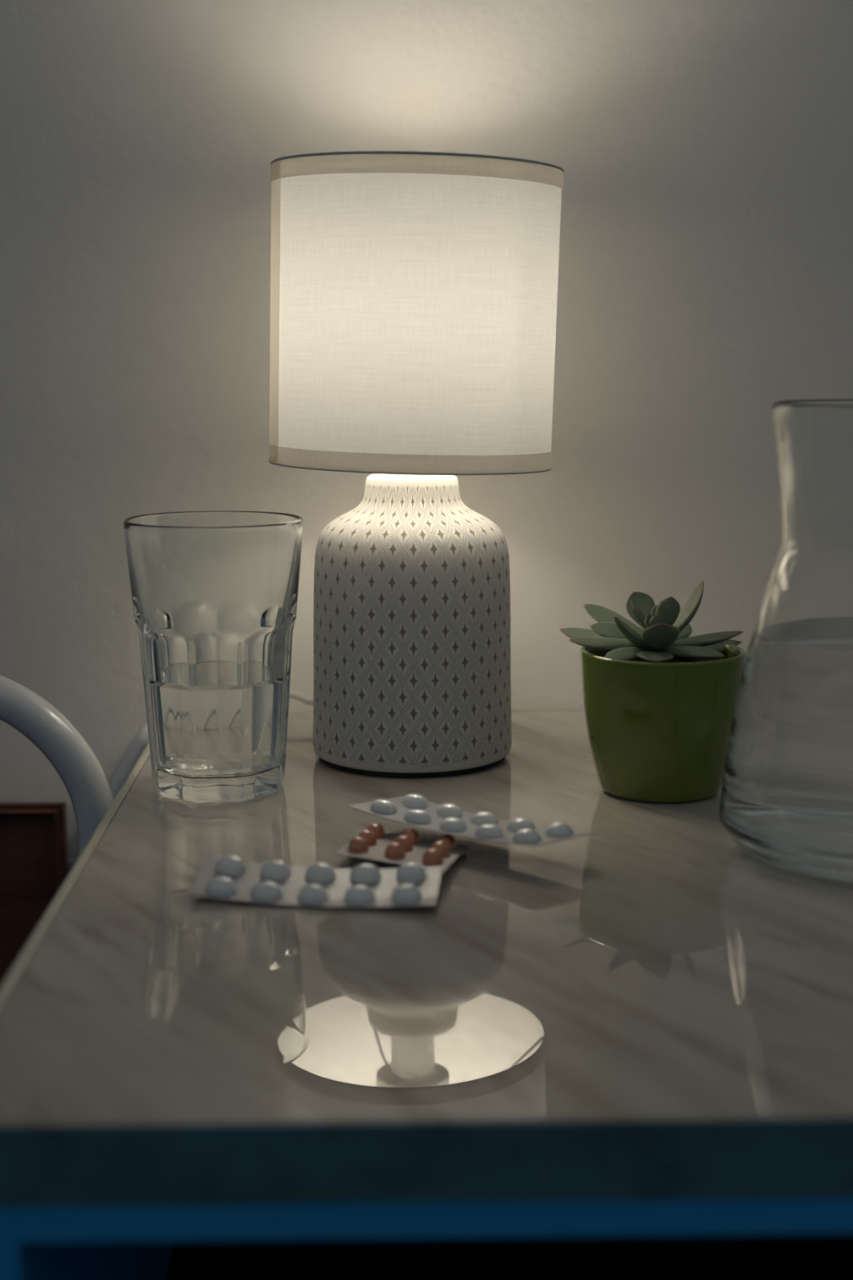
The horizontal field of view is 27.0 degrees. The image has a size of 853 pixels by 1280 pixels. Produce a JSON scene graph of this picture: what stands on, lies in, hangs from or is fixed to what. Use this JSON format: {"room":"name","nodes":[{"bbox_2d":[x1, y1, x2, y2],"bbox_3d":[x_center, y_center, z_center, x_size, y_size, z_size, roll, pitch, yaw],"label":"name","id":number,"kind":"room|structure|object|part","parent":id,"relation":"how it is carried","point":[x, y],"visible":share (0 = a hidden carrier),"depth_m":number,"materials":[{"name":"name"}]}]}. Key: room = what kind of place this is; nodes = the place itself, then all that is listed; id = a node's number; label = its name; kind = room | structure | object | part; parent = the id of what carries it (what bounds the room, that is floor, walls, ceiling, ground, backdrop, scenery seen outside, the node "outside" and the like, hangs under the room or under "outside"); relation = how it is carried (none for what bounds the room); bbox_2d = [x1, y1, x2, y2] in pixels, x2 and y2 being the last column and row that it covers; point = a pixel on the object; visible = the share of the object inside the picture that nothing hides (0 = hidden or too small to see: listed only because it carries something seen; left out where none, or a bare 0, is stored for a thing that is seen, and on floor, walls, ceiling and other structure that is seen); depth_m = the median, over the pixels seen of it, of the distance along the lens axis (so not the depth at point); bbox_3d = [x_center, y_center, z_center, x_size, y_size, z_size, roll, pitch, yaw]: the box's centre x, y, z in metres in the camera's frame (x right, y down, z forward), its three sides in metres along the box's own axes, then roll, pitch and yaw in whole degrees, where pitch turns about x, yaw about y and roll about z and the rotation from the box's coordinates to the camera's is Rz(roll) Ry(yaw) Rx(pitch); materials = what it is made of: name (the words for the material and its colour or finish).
{"room":"bedroom","nodes":[
{"label":"bedroom","id":0,"kind":"room"},
{"bbox_2d":[0,0,852,856],"bbox_3d":[-0.025,-0.508,1.084,3.600,2.600,0.120,0,9,-1],"label":"wall","id":1,"kind":"structure","parent":0,"point":[704,148],"depth_m":1.07,"materials":[{"name":"paint"}]},
{"bbox_2d":[67,855,78,872],"bbox_3d":[-0.992,0.189,1.109,1.663,0.100,0.012,0,9,-1],"label":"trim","id":2,"kind":"structure","parent":1,"relation":"attached to","point":[72,860],"depth_m":1.11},
{"bbox_3d":[0.001,0.994,0.107,3.600,0.050,2.292,0,9,-1],"label":"floor","id":3,"kind":"structure","parent":0,"visible":0},
{"bbox_2d":[0,801,68,985],"bbox_3d":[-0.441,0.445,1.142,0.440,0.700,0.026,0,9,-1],"label":"wooden headboard","id":4,"kind":"object","parent":3,"relation":"on","point":[34,862],"visible":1,"depth_m":1.09,"materials":[{"name":"brown wood"}]},
{"bbox_2d":[0,675,148,856],"bbox_3d":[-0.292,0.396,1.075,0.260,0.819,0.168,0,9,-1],"label":"chair","id":5,"kind":"object","parent":3,"relation":"on","point":[84,779],"visible":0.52,"depth_m":0.94,"materials":[{"name":"white metal"}]},
{"bbox_2d":[0,711,852,1279],"bbox_3d":[0.223,0.462,0.882,0.759,0.751,0.600,0,9,-1],"label":"side table","id":6,"kind":"object","parent":3,"relation":"on","point":[624,1051],"visible":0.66,"depth_m":0.60,"materials":[{"name":"stone"}]},
{"bbox_3d":[-0.141,0.467,0.875,0.027,0.704,0.599,0,9,-1],"label":"panel","id":7,"kind":"part","parent":6,"relation":"part of","materials":[{"name":"blue wood"}]},
{"bbox_2d":[123,511,303,803],"bbox_3d":[-0.107,0.008,0.907,0.090,0.140,0.090,-3,10,-17],"label":"drinking glass","id":8,"kind":"object","parent":6,"relation":"on","point":[215,593],"visible":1,"depth_m":0.88,"materials":[{"name":"clear glass"}]},
{"bbox_2d":[186,854,442,907],"bbox_3d":[-0.046,0.100,0.738,0.105,0.011,0.040,1,9,8],"label":"blister pack","id":9,"kind":"object","parent":6,"relation":"on","point":[228,877],"visible":1,"depth_m":0.74,"materials":[{"name":"metal"}]},
{"bbox_2d":[335,822,468,871],"bbox_3d":[-0.011,0.090,0.787,0.052,0.010,0.072,2,9,12],"label":"blister pack","id":10,"kind":"object","parent":6,"relation":"on","point":[372,843],"visible":1,"depth_m":0.78,"materials":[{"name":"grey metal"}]},
{"bbox_2d":[268,151,564,777],"bbox_3d":[-0.020,-0.099,0.999,0.158,0.320,0.233,-4,10,-21],"label":"table lamp","id":11,"kind":"object","parent":6,"relation":"on","point":[414,295],"visible":0.99,"depth_m":0.90,"materials":[{"name":"fabric"}]},
{"bbox_3d":[-0.079,0.041,1.075,0.121,0.020,0.026,7,12,37],"label":"power cord","id":12,"kind":"part","parent":11,"relation":"part of","materials":[{"name":"white plastic"}]},
{"bbox_3d":[-0.007,-0.172,0.951,0.153,0.155,0.153,1,9,-1],"label":"cloth panel","id":13,"kind":"part","parent":11,"relation":"part of","materials":[{"name":"white fabric"}]},
{"bbox_3d":[0.234,0.169,0.541,0.710,0.012,0.019,0,9,-1],"label":"rail","id":14,"kind":"part","parent":6,"relation":"part of","materials":[{"name":"blue wood"}]},
{"bbox_2d":[347,792,597,846],"bbox_3d":[0.019,0.081,0.802,0.116,0.007,0.034,7,12,38],"label":"blister pack","id":15,"kind":"object","parent":6,"relation":"on","point":[413,809],"visible":1,"depth_m":0.80,"materials":[{"name":"metal"}]},
{"bbox_2d":[164,1233,852,1279],"bbox_3d":[0.226,0.320,0.869,0.708,0.015,0.560,0,9,-1],"label":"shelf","id":16,"kind":"object","parent":6,"relation":"attached to","point":[763,1256],"depth_m":0.89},
{"bbox_2d":[559,580,746,803],"bbox_3d":[0.118,0.025,0.904,0.094,0.106,0.083,-1,9,-4],"label":"potted succulent","id":17,"kind":"object","parent":6,"relation":"on","point":[660,700],"visible":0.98,"depth_m":0.88,"materials":[{"name":"green ceramic"}]},
{"bbox_2d":[580,643,746,803],"bbox_3d":[0.120,0.041,0.907,0.083,0.074,0.083,0,9,-1],"label":"pot","id":18,"kind":"object","parent":17,"relation":"attached to","point":[659,716],"depth_m":0.88,"materials":[{"name":"green ceramic"}]},
{"bbox_2d":[718,399,852,883],"bbox_3d":[0.202,-0.004,0.786,0.139,0.201,0.139,0,9,-1],"label":"carafe","id":19,"kind":"object","parent":6,"relation":"on","point":[786,800],"visible":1,"depth_m":0.75,"materials":[{"name":"clear glass"}]}
]}

